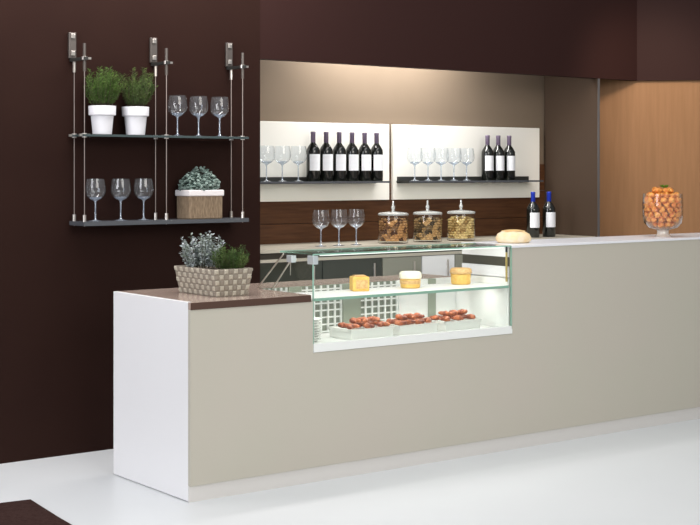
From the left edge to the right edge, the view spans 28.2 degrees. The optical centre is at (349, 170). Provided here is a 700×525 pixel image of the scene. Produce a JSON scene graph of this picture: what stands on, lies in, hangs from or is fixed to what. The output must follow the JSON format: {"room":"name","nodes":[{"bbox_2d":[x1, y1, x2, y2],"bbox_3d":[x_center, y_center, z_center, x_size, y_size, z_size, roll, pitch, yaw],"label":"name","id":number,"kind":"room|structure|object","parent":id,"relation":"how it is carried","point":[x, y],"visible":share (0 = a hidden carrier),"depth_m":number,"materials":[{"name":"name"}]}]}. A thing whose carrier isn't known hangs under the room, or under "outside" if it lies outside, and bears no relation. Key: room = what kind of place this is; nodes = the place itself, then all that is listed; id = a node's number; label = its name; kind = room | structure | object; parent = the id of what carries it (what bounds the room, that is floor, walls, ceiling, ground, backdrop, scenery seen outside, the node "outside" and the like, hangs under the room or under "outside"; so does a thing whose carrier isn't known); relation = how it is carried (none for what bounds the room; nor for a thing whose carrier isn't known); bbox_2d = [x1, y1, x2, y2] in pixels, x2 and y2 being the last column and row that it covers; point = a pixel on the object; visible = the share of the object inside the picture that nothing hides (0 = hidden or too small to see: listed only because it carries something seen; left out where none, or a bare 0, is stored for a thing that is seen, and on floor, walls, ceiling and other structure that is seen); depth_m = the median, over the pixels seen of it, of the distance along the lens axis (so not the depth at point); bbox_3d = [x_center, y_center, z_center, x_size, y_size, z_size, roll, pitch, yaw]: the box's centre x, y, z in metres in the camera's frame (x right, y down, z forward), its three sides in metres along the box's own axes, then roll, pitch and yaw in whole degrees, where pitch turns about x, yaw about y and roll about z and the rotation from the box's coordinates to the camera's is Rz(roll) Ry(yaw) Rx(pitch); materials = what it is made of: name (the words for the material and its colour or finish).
{"room":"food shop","nodes":[
{"label":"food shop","id":0,"kind":"room"},
{"bbox_2d":[0,0,259,463],"bbox_3d":[-2.380,-0.100,7.109,4.156,3.200,0.660,0,0,-37],"label":"wall","id":1,"kind":"structure","parent":0,"point":[59,280],"depth_m":7.45,"materials":[{"name":"brown paint"}]},
{"bbox_2d":[68,32,248,226],"bbox_3d":[-1.030,-0.221,7.601,1.040,1.022,0.180,0,0,-37],"label":"shelf unit","id":2,"kind":"object","parent":1,"relation":"attached to","point":[71,36],"visible":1,"depth_m":7.54,"materials":[{"name":"silver glass"}]},
{"bbox_2d":[85,179,105,220],"bbox_3d":[-1.343,0.152,7.352,0.109,0.222,0.109,0,0,-37],"label":"wine glass","id":3,"kind":"object","parent":2,"relation":"on","point":[86,179],"visible":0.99,"depth_m":7.35,"materials":[{"name":"clear glass"}]},
{"bbox_2d":[83,66,122,133],"bbox_3d":[-1.305,-0.376,7.387,0.228,0.367,0.226,0,0,-37],"label":"rosemary","id":4,"kind":"object","parent":2,"relation":"on","point":[102,115],"visible":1,"depth_m":7.34,"materials":[{"name":"green plant"}]},
{"bbox_2d":[88,105,115,133],"bbox_3d":[-1.312,-0.269,7.381,0.146,0.152,0.146,0,0,-37],"label":"pot","id":5,"kind":"object","parent":4,"relation":"attached to","point":[102,116],"depth_m":7.33,"materials":[{"name":"white ceramic"}]},
{"bbox_2d":[110,179,130,220],"bbox_3d":[-1.224,0.152,7.442,0.109,0.222,0.109,0,0,-37],"label":"wine glass","id":6,"kind":"object","parent":2,"relation":"on","point":[129,179],"visible":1,"depth_m":7.43,"materials":[{"name":"clear glass"}]},
{"bbox_2d":[119,67,157,134],"bbox_3d":[-1.142,-0.376,7.512,0.222,0.367,0.213,0,0,-37],"label":"rosemary","id":7,"kind":"object","parent":2,"relation":"on","point":[135,117],"visible":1,"depth_m":7.46,"materials":[{"name":"green plant"}]},
{"bbox_2d":[122,106,148,134],"bbox_3d":[-1.154,-0.269,7.500,0.146,0.152,0.146,0,0,-37],"label":"pot","id":8,"kind":"object","parent":7,"relation":"attached to","point":[135,117],"depth_m":7.45,"materials":[{"name":"white ceramic"}]},
{"bbox_2d":[133,180,153,219],"bbox_3d":[-1.114,0.152,7.525,0.109,0.222,0.109,0,0,-37],"label":"wine glass","id":9,"kind":"object","parent":2,"relation":"on","point":[152,180],"visible":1,"depth_m":7.51,"materials":[{"name":"clear glass"}]},
{"bbox_2d":[175,166,223,218],"bbox_3d":[-0.834,0.118,7.740,0.266,0.291,0.181,0,0,-37],"label":"basket planter","id":10,"kind":"object","parent":2,"relation":"on","point":[196,199],"visible":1,"depth_m":7.68,"materials":[{"name":"wood"}]},
{"bbox_2d":[0,418,699,524],"bbox_3d":[2.089,1.550,4.705,15.000,0.100,11.000,0,0,-37],"label":"floor","id":11,"kind":"structure","parent":0,"point":[647,475],"depth_m":6.54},
{"bbox_2d":[0,499,71,524],"bbox_3d":[-1.668,1.495,5.204,1.612,0.010,1.745,0,0,-30],"label":"rug","id":12,"kind":"object","parent":11,"relation":"on","point":[22,512],"visible":1,"depth_m":6.03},
{"bbox_2d":[114,239,699,502],"bbox_3d":[0.947,0.957,8.017,4.738,1.087,0.745,0,0,-37],"label":"counter","id":13,"kind":"object","parent":11,"relation":"on","point":[604,338],"depth_m":7.06,"materials":[{"name":"white laminate"}]},
{"bbox_2d":[119,274,450,309],"bbox_3d":[-0.150,0.612,7.187,1.987,0.033,0.750,0,0,-37],"label":"countertop","id":14,"kind":"structure","parent":13,"relation":"on","point":[257,296],"depth_m":6.66,"materials":[{"name":"brown wood"}]},
{"bbox_2d":[174,231,252,296],"bbox_3d":[-0.661,0.441,6.749,0.260,0.306,0.412,0,0,-39],"label":"woven planter","id":15,"kind":"object","parent":14,"relation":"on","point":[201,274],"visible":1,"depth_m":6.68,"materials":[{"name":"brown wicker"}]},
{"bbox_2d":[258,243,511,352],"bbox_3d":[0.197,0.635,7.292,1.315,0.476,0.505,0,0,-37],"label":"display case","id":16,"kind":"object","parent":13,"relation":"in","point":[485,297],"visible":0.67,"depth_m":7.37,"materials":[{"name":"clear glass"}]},
{"bbox_2d":[300,284,341,332],"bbox_3d":[-0.154,0.722,7.292,0.270,0.250,0.018,0,0,-37],"label":"vent","id":17,"kind":"object","parent":16,"relation":"attached to","point":[329,311],"depth_m":7.31,"materials":[{"name":"white paint"}]},
{"bbox_2d":[350,275,368,290],"bbox_3d":[0.049,0.576,7.172,0.088,0.080,0.092,0,0,-12],"label":"cake","id":18,"kind":"object","parent":16,"relation":"on","point":[357,282],"visible":1,"depth_m":7.13,"materials":[{"name":"yellow food"}]},
{"bbox_2d":[328,325,394,339],"bbox_3d":[0.058,0.822,7.131,0.277,0.052,0.202,0,0,-37],"label":"serving tray","id":19,"kind":"object","parent":16,"relation":"on","point":[335,331],"visible":0.76,"depth_m":7.06,"materials":[{"name":"white ceramic"}]},
{"bbox_2d":[338,322,348,327],"bbox_3d":[-0.033,0.785,7.092,0.074,0.031,0.050,0,0,-33],"label":"pastry","id":20,"kind":"object","parent":19,"relation":"on","point":[341,324],"visible":0.68,"depth_m":7.09,"materials":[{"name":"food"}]},
{"bbox_2d":[347,323,359,329],"bbox_3d":[0.011,0.784,7.030,0.050,0.031,0.074,0,0,43],"label":"pastry","id":21,"kind":"object","parent":19,"relation":"on","point":[350,326],"visible":1,"depth_m":7.03,"materials":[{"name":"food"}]},
{"bbox_2d":[349,318,360,323],"bbox_3d":[0.021,0.759,7.081,0.050,0.030,0.074,0,0,30],"label":"pastry","id":22,"kind":"object","parent":19,"relation":"on","point":[352,320],"visible":1,"depth_m":7.07,"materials":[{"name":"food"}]},
{"bbox_2d":[362,322,374,328],"bbox_3d":[0.090,0.784,7.088,0.050,0.031,0.073,0,0,-38],"label":"pastry","id":23,"kind":"object","parent":19,"relation":"on","point":[367,325],"visible":1,"depth_m":7.07,"materials":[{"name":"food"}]},
{"bbox_2d":[358,317,367,322],"bbox_3d":[0.066,0.759,7.114,0.050,0.030,0.074,0,0,-40],"label":"pastry","id":24,"kind":"object","parent":23,"relation":"on","point":[363,319],"visible":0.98,"depth_m":7.10,"materials":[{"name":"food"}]},
{"bbox_2d":[367,316,379,321],"bbox_3d":[0.119,0.759,7.154,0.074,0.030,0.050,0,0,2],"label":"pastry","id":25,"kind":"object","parent":19,"relation":"on","point":[373,318],"visible":0.99,"depth_m":7.15,"materials":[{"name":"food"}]},
{"bbox_2d":[377,321,389,326],"bbox_3d":[0.167,0.784,7.149,0.074,0.030,0.050,0,0,-32],"label":"pastry","id":26,"kind":"object","parent":19,"relation":"on","point":[380,323],"visible":1,"depth_m":7.14,"materials":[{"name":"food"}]},
{"bbox_2d":[361,280,397,321],"bbox_3d":[0.151,0.722,7.522,0.265,0.250,0.018,0,0,-37],"label":"vent","id":27,"kind":"object","parent":16,"relation":"attached to","point":[386,307],"depth_m":7.53,"materials":[{"name":"white paint"}]},
{"bbox_2d":[299,282,506,300],"bbox_3d":[0.240,0.621,7.238,1.283,0.010,0.328,0,0,-37],"label":"shelf","id":28,"kind":"object","parent":16,"relation":"attached to","point":[484,286],"depth_m":7.19,"materials":[{"name":"clear glass"}]},
{"bbox_2d":[399,271,421,287],"bbox_3d":[0.317,0.572,7.351,0.120,0.088,0.120,0,0,-37],"label":"cake","id":29,"kind":"object","parent":16,"relation":"on","point":[408,279],"visible":1,"depth_m":7.30,"materials":[{"name":"beige food"}]},
{"bbox_2d":[320,247,503,255],"bbox_3d":[0.339,0.409,7.108,1.213,0.005,0.006,0,0,-37],"label":"light","id":30,"kind":"object","parent":16,"relation":"on","point":[443,248],"depth_m":7.04,"materials":[{"name":"white"}]},
{"bbox_2d":[389,322,438,335],"bbox_3d":[0.299,0.822,7.313,0.262,0.052,0.202,0,0,-37],"label":"serving tray","id":31,"kind":"object","parent":16,"relation":"on","point":[431,327],"visible":0.51,"depth_m":7.22,"materials":[{"name":"white ceramic"}]},
{"bbox_2d":[386,318,394,323],"bbox_3d":[0.212,0.785,7.277,0.050,0.031,0.074,0,0,-13],"label":"pastry","id":32,"kind":"object","parent":31,"relation":"on","point":[391,321],"visible":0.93,"depth_m":7.25,"materials":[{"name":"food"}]},
{"bbox_2d":[394,320,406,325],"bbox_3d":[0.258,0.786,7.215,0.074,0.031,0.049,0,0,33],"label":"pastry","id":33,"kind":"object","parent":31,"relation":"on","point":[396,322],"visible":1,"depth_m":7.20,"materials":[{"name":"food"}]},
{"bbox_2d":[395,314,406,319],"bbox_3d":[0.262,0.759,7.261,0.049,0.031,0.074,0,0,-38],"label":"pastry","id":34,"kind":"object","parent":31,"relation":"on","point":[397,316],"visible":1,"depth_m":7.24,"materials":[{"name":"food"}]},
{"bbox_2d":[403,313,415,318],"bbox_3d":[0.312,0.759,7.299,0.074,0.030,0.050,0,0,26],"label":"pastry","id":35,"kind":"object","parent":31,"relation":"on","point":[410,315],"visible":0.96,"depth_m":7.29,"materials":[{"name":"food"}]},
{"bbox_2d":[404,319,415,324],"bbox_3d":[0.307,0.784,7.255,0.050,0.031,0.074,0,0,-37],"label":"pastry","id":36,"kind":"object","parent":31,"relation":"on","point":[409,321],"visible":0.89,"depth_m":7.23,"materials":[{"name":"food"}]},
{"bbox_2d":[412,318,424,323],"bbox_3d":[0.354,0.786,7.287,0.073,0.031,0.049,0,0,31],"label":"pastry","id":37,"kind":"object","parent":31,"relation":"on","point":[418,321],"visible":0.91,"depth_m":7.27,"materials":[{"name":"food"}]},
{"bbox_2d":[414,313,424,318],"bbox_3d":[0.359,0.760,7.335,0.050,0.031,0.073,0,0,-23],"label":"pastry","id":38,"kind":"object","parent":31,"relation":"on","point":[418,315],"visible":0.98,"depth_m":7.31,"materials":[{"name":"brown food"}]},
{"bbox_2d":[421,317,431,322],"bbox_3d":[0.402,0.784,7.325,0.050,0.031,0.074,0,0,-36],"label":"pastry","id":39,"kind":"object","parent":31,"relation":"on","point":[427,319],"visible":0.91,"depth_m":7.31,"materials":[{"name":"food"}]},
{"bbox_2d":[432,318,481,330],"bbox_3d":[0.545,0.822,7.498,0.257,0.052,0.202,0,0,-37],"label":"serving tray","id":40,"kind":"object","parent":16,"relation":"on","point":[451,325],"visible":0.52,"depth_m":7.41,"materials":[{"name":"white ceramic"}]},
{"bbox_2d":[429,315,440,319],"bbox_3d":[0.461,0.784,7.464,0.074,0.030,0.050,0,0,10],"label":"pastry","id":41,"kind":"object","parent":40,"relation":"on","point":[435,317],"visible":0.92,"depth_m":7.45,"materials":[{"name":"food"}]},
{"bbox_2d":[438,311,448,315],"bbox_3d":[0.506,0.761,7.445,0.050,0.032,0.073,0,0,35],"label":"pastry","id":42,"kind":"object","parent":40,"relation":"on","point":[444,313],"visible":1,"depth_m":7.42,"materials":[{"name":"brown food"}]},
{"bbox_2d":[439,316,449,320],"bbox_3d":[0.507,0.785,7.404,0.050,0.031,0.074,0,0,-32],"label":"pastry","id":43,"kind":"object","parent":40,"relation":"on","point":[445,318],"visible":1,"depth_m":7.40,"materials":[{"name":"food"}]},
{"bbox_2d":[451,315,464,320],"bbox_3d":[0.576,0.784,7.456,0.074,0.030,0.050,0,0,7],"label":"pastry","id":44,"kind":"object","parent":40,"relation":"on","point":[457,317],"visible":1,"depth_m":7.44,"materials":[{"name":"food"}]},
{"bbox_2d":[449,310,457,315],"bbox_3d":[0.556,0.760,7.481,0.050,0.030,0.074,0,0,6],"label":"pastry","id":45,"kind":"object","parent":44,"relation":"on","point":[451,312],"visible":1,"depth_m":7.46,"materials":[{"name":"food"}]},
{"bbox_2d":[457,309,467,314],"bbox_3d":[0.602,0.761,7.521,0.073,0.032,0.050,0,0,28],"label":"pastry","id":46,"kind":"object","parent":40,"relation":"on","point":[461,311],"visible":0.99,"depth_m":7.51,"materials":[{"name":"food"}]},
{"bbox_2d":[464,314,475,318],"bbox_3d":[0.646,0.784,7.509,0.074,0.031,0.050,0,0,37],"label":"pastry","id":47,"kind":"object","parent":40,"relation":"on","point":[468,316],"visible":0.98,"depth_m":7.50,"materials":[{"name":"food"}]},
{"bbox_2d":[450,267,471,284],"bbox_3d":[0.603,0.572,7.590,0.122,0.088,0.122,0,0,-37],"label":"cake","id":48,"kind":"object","parent":16,"relation":"on","point":[459,275],"visible":1,"depth_m":7.55,"materials":[{"name":"yellow food"}]},
{"bbox_2d":[461,233,699,247],"bbox_3d":[1.847,0.406,8.478,2.756,0.013,0.411,0,0,-37],"label":"ledge","id":49,"kind":"object","parent":13,"relation":"on","point":[680,236],"visible":0.74,"depth_m":8.07,"materials":[{"name":"white"}]},
{"bbox_2d":[496,229,530,242],"bbox_3d":[0.910,0.363,7.774,0.199,0.073,0.196,0,0,-37],"label":"round loaf","id":50,"kind":"object","parent":49,"relation":"on","point":[511,235],"visible":1,"depth_m":7.70,"materials":[{"name":"brown food"}]},
{"bbox_2d":[642,194,682,236],"bbox_3d":[1.901,0.269,8.469,0.244,0.262,0.244,0,0,-37],"label":"glass bowl","id":51,"kind":"object","parent":49,"relation":"on","point":[660,232],"visible":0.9,"depth_m":8.44,"materials":[{"name":"clear glass"}]},
{"bbox_2d":[648,212,653,218],"bbox_3d":[1.821,0.267,8.424,0.039,0.045,0.038,0,0,9],"label":"chunk","id":52,"kind":"object","parent":51,"relation":"in","point":[651,214],"visible":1,"depth_m":8.41,"materials":[{"name":"orange food"}]},
{"bbox_2d":[648,192,654,198],"bbox_3d":[1.829,0.150,8.433,0.039,0.043,0.042,0,0,-41],"label":"chunk","id":53,"kind":"object","parent":51,"relation":"in","point":[651,194],"visible":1,"depth_m":8.42,"materials":[{"name":"orange food"}]},
{"bbox_2d":[649,202,654,208],"bbox_3d":[1.823,0.208,8.414,0.039,0.044,0.039,0,0,29],"label":"chunk","id":54,"kind":"object","parent":51,"relation":"in","point":[651,204],"visible":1,"depth_m":8.40,"materials":[{"name":"orange food"}]},
{"bbox_2d":[651,206,657,212],"bbox_3d":[1.835,0.231,8.397,0.040,0.038,0.035,0,0,17],"label":"chunk","id":55,"kind":"object","parent":51,"relation":"in","point":[654,209],"visible":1,"depth_m":8.39,"materials":[{"name":"orange food"}]},
{"bbox_2d":[654,212,660,217],"bbox_3d":[1.853,0.263,8.391,0.037,0.041,0.037,0,0,35],"label":"chunk","id":56,"kind":"object","parent":51,"relation":"in","point":[657,214],"visible":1,"depth_m":8.38,"materials":[{"name":"orange food"}]},
{"bbox_2d":[655,187,660,193],"bbox_3d":[1.863,0.120,8.438,0.040,0.044,0.037,0,0,34],"label":"chunk","id":57,"kind":"object","parent":51,"relation":"in","point":[657,190],"visible":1,"depth_m":8.43,"materials":[{"name":"orange food"}]},
{"bbox_2d":[655,193,661,198],"bbox_3d":[1.858,0.153,8.401,0.042,0.039,0.037,0,0,-36],"label":"chunk","id":58,"kind":"object","parent":51,"relation":"in","point":[658,195],"visible":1,"depth_m":8.39,"materials":[{"name":"orange food"}]},
{"bbox_2d":[656,202,661,208],"bbox_3d":[1.858,0.207,8.387,0.035,0.041,0.039,0,0,19],"label":"chunk","id":59,"kind":"object","parent":51,"relation":"in","point":[658,205],"visible":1,"depth_m":8.37,"materials":[{"name":"orange food"}]},
{"bbox_2d":[658,216,663,222],"bbox_3d":[1.871,0.292,8.393,0.036,0.041,0.034,0,0,45],"label":"chunk","id":60,"kind":"object","parent":51,"relation":"in","point":[660,219],"visible":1,"depth_m":8.38,"materials":[{"name":"orange food"}]},
{"bbox_2d":[659,206,664,212],"bbox_3d":[1.876,0.234,8.378,0.033,0.045,0.038,0,0,8],"label":"chunk","id":61,"kind":"object","parent":51,"relation":"in","point":[662,209],"visible":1,"depth_m":8.37,"materials":[{"name":"orange food"}]},
{"bbox_2d":[660,198,666,203],"bbox_3d":[1.888,0.179,8.378,0.044,0.040,0.035,0,0,32],"label":"chunk","id":62,"kind":"object","parent":51,"relation":"in","point":[663,200],"visible":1,"depth_m":8.37,"materials":[{"name":"orange food"}]},
{"bbox_2d":[663,192,669,198],"bbox_3d":[1.900,0.148,8.387,0.039,0.042,0.038,0,0,37],"label":"chunk","id":63,"kind":"object","parent":51,"relation":"in","point":[665,194],"visible":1,"depth_m":8.38,"materials":[{"name":"orange food"}]},
{"bbox_2d":[667,207,672,213],"bbox_3d":[1.923,0.234,8.377,0.036,0.044,0.038,0,0,8],"label":"chunk","id":64,"kind":"object","parent":51,"relation":"in","point":[670,209],"visible":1,"depth_m":8.36,"materials":[{"name":"orange food"}]},
{"bbox_2d":[668,197,674,203],"bbox_3d":[1.934,0.177,8.383,0.038,0.042,0.036,0,0,24],"label":"chunk","id":65,"kind":"object","parent":51,"relation":"in","point":[671,200],"visible":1,"depth_m":8.37,"materials":[{"name":"orange food"}]},
{"bbox_2d":[260,234,594,282],"bbox_3d":[0.451,0.980,9.161,2.828,1.040,0.510,0,0,-37],"label":"counter","id":66,"kind":"object","parent":11,"relation":"on","point":[426,262],"visible":0.23,"depth_m":8.62,"materials":[{"name":"beige stone"}]},
{"bbox_2d":[312,210,329,246],"bbox_3d":[-0.178,0.348,8.506,0.109,0.222,0.109,0,0,-37],"label":"wine glass","id":67,"kind":"object","parent":66,"relation":"on","point":[313,210],"visible":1,"depth_m":8.49,"materials":[{"name":"clear glass"}]},
{"bbox_2d":[330,210,347,245],"bbox_3d":[-0.068,0.348,8.588,0.109,0.222,0.109,0,0,-37],"label":"wine glass","id":68,"kind":"object","parent":66,"relation":"on","point":[331,210],"visible":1,"depth_m":8.57,"materials":[{"name":"clear glass"}]},
{"bbox_2d":[378,209,408,243],"bbox_3d":[0.275,0.324,8.891,0.197,0.271,0.197,0,0,8],"label":"storage jar","id":69,"kind":"object","parent":66,"relation":"on","point":[391,229],"visible":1,"depth_m":8.83,"materials":[{"name":"clear glass"}]},
{"bbox_2d":[413,207,441,241],"bbox_3d":[0.504,0.324,9.063,0.193,0.271,0.193,0,0,-12],"label":"storage jar","id":70,"kind":"object","parent":66,"relation":"on","point":[427,228],"visible":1,"depth_m":9.00,"materials":[{"name":"clear glass"}]},
{"bbox_2d":[447,210,475,240],"bbox_3d":[0.736,0.324,9.238,0.191,0.271,0.191,0,0,-2],"label":"storage jar","id":71,"kind":"object","parent":66,"relation":"on","point":[461,227],"visible":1,"depth_m":9.18,"materials":[{"name":"clear glass"}]},
{"bbox_2d":[526,192,539,237],"bbox_3d":[1.268,0.302,9.658,0.090,0.316,0.091,0,0,-41],"label":"wine bottle","id":72,"kind":"object","parent":66,"relation":"on","point":[532,212],"visible":0.95,"depth_m":9.62,"materials":[{"name":"black glass"}]},
{"bbox_2d":[542,192,555,236],"bbox_3d":[1.392,0.302,9.751,0.090,0.316,0.091,0,0,-41],"label":"wine bottle","id":73,"kind":"object","parent":66,"relation":"on","point":[548,212],"visible":1,"depth_m":9.72,"materials":[{"name":"black glass"}]},
{"bbox_2d":[260,60,544,163],"bbox_3d":[0.301,-0.875,9.467,2.964,1.650,0.120,0,0,-37],"label":"wall niche","id":74,"kind":"object","parent":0,"point":[290,91],"depth_m":9.40,"materials":[{"name":"beige paint"}]},
{"bbox_2d":[260,164,544,244],"bbox_3d":[0.304,0.725,9.463,2.964,1.550,0.132,0,0,-37],"label":"wall","id":75,"kind":"structure","parent":0,"point":[281,222],"depth_m":9.25,"materials":[{"name":"brown wood"}]},
{"bbox_2d":[260,121,389,201],"bbox_3d":[-0.236,-0.060,8.857,1.347,0.504,0.183,0,0,-37],"label":"niche shelf","id":76,"kind":"object","parent":75,"relation":"attached to","point":[278,135],"visible":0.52,"depth_m":8.89,"materials":[{"name":"white"}]},
{"bbox_2d":[306,132,319,180],"bbox_3d":[-0.234,-0.093,8.833,0.086,0.316,0.085,0,0,43],"label":"wine bottle","id":77,"kind":"object","parent":76,"relation":"on","point":[313,151],"visible":0.96,"depth_m":8.80,"materials":[{"name":"black glass"}]},
{"bbox_2d":[320,132,332,180],"bbox_3d":[-0.152,-0.093,8.894,0.086,0.316,0.085,0,0,43],"label":"wine bottle","id":78,"kind":"object","parent":76,"relation":"on","point":[326,152],"visible":0.98,"depth_m":8.86,"materials":[{"name":"black glass"}]},
{"bbox_2d":[333,132,345,180],"bbox_3d":[-0.069,-0.093,8.957,0.086,0.316,0.085,0,0,43],"label":"wine bottle","id":79,"kind":"object","parent":76,"relation":"on","point":[339,152],"visible":0.99,"depth_m":8.92,"materials":[{"name":"black glass"}]},
{"bbox_2d":[346,132,358,180],"bbox_3d":[0.013,-0.093,9.019,0.086,0.316,0.085,0,0,43],"label":"wine bottle","id":80,"kind":"object","parent":76,"relation":"on","point":[352,153],"visible":0.98,"depth_m":8.98,"materials":[{"name":"black glass"}]},
{"bbox_2d":[358,133,370,180],"bbox_3d":[0.095,-0.093,9.081,0.086,0.316,0.085,0,0,43],"label":"wine bottle","id":81,"kind":"object","parent":76,"relation":"on","point":[364,150],"visible":1,"depth_m":9.05,"materials":[{"name":"black glass"}]},
{"bbox_2d":[371,133,382,180],"bbox_3d":[0.174,-0.093,9.140,0.086,0.316,0.085,0,0,43],"label":"wine bottle","id":82,"kind":"object","parent":76,"relation":"on","point":[376,150],"visible":1,"depth_m":9.11,"materials":[{"name":"black glass"}]},
{"bbox_2d":[391,124,543,199],"bbox_3d":[0.875,-0.060,9.694,1.365,0.504,0.183,0,0,-37],"label":"niche shelf","id":83,"kind":"object","parent":75,"relation":"attached to","point":[427,139],"visible":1,"depth_m":9.66,"materials":[{"name":"white"}]},
{"bbox_2d":[481,135,493,179],"bbox_3d":[0.960,-0.093,9.732,0.086,0.316,0.085,0,0,43],"label":"wine bottle","id":84,"kind":"object","parent":83,"relation":"on","point":[487,155],"visible":0.97,"depth_m":9.70,"materials":[{"name":"black glass"}]},
{"bbox_2d":[493,135,503,179],"bbox_3d":[1.042,-0.093,9.794,0.086,0.316,0.085,0,0,43],"label":"wine bottle","id":85,"kind":"object","parent":83,"relation":"on","point":[498,151],"visible":0.98,"depth_m":9.76,"materials":[{"name":"black glass"}]},
{"bbox_2d":[504,136,514,179],"bbox_3d":[1.126,-0.093,9.857,0.086,0.316,0.085,0,0,43],"label":"wine bottle","id":86,"kind":"object","parent":83,"relation":"on","point":[509,153],"visible":0.94,"depth_m":9.82,"materials":[{"name":"black glass"}]},
{"bbox_2d":[260,0,699,80],"bbox_3d":[1.935,-1.176,9.454,5.527,1.048,1.185,0,0,-17],"label":"wall","id":87,"kind":"structure","parent":0,"point":[625,40],"depth_m":9.22,"materials":[{"name":"brown paint"}]},
{"bbox_2d":[545,76,598,236],"bbox_3d":[1.588,-0.100,10.019,0.010,3.200,0.523,0,0,-37],"label":"wall","id":88,"kind":"structure","parent":0,"point":[570,103],"depth_m":10.01,"materials":[{"name":"brown"}]},
{"bbox_2d":[597,79,599,236],"bbox_3d":[1.749,0.425,9.806,0.014,2.150,0.009,0,0,-37],"label":"trim","id":89,"kind":"structure","parent":88,"relation":"attached to","point":[598,80],"depth_m":9.80,"materials":[{"name":"brown wood"}]},
{"bbox_2d":[600,79,699,236],"bbox_3d":[3.130,-0.100,10.000,3.260,3.200,0.141,0,0,8],"label":"wall","id":90,"kind":"structure","parent":0,"point":[650,130],"depth_m":10.07,"materials":[{"name":"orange wood"}]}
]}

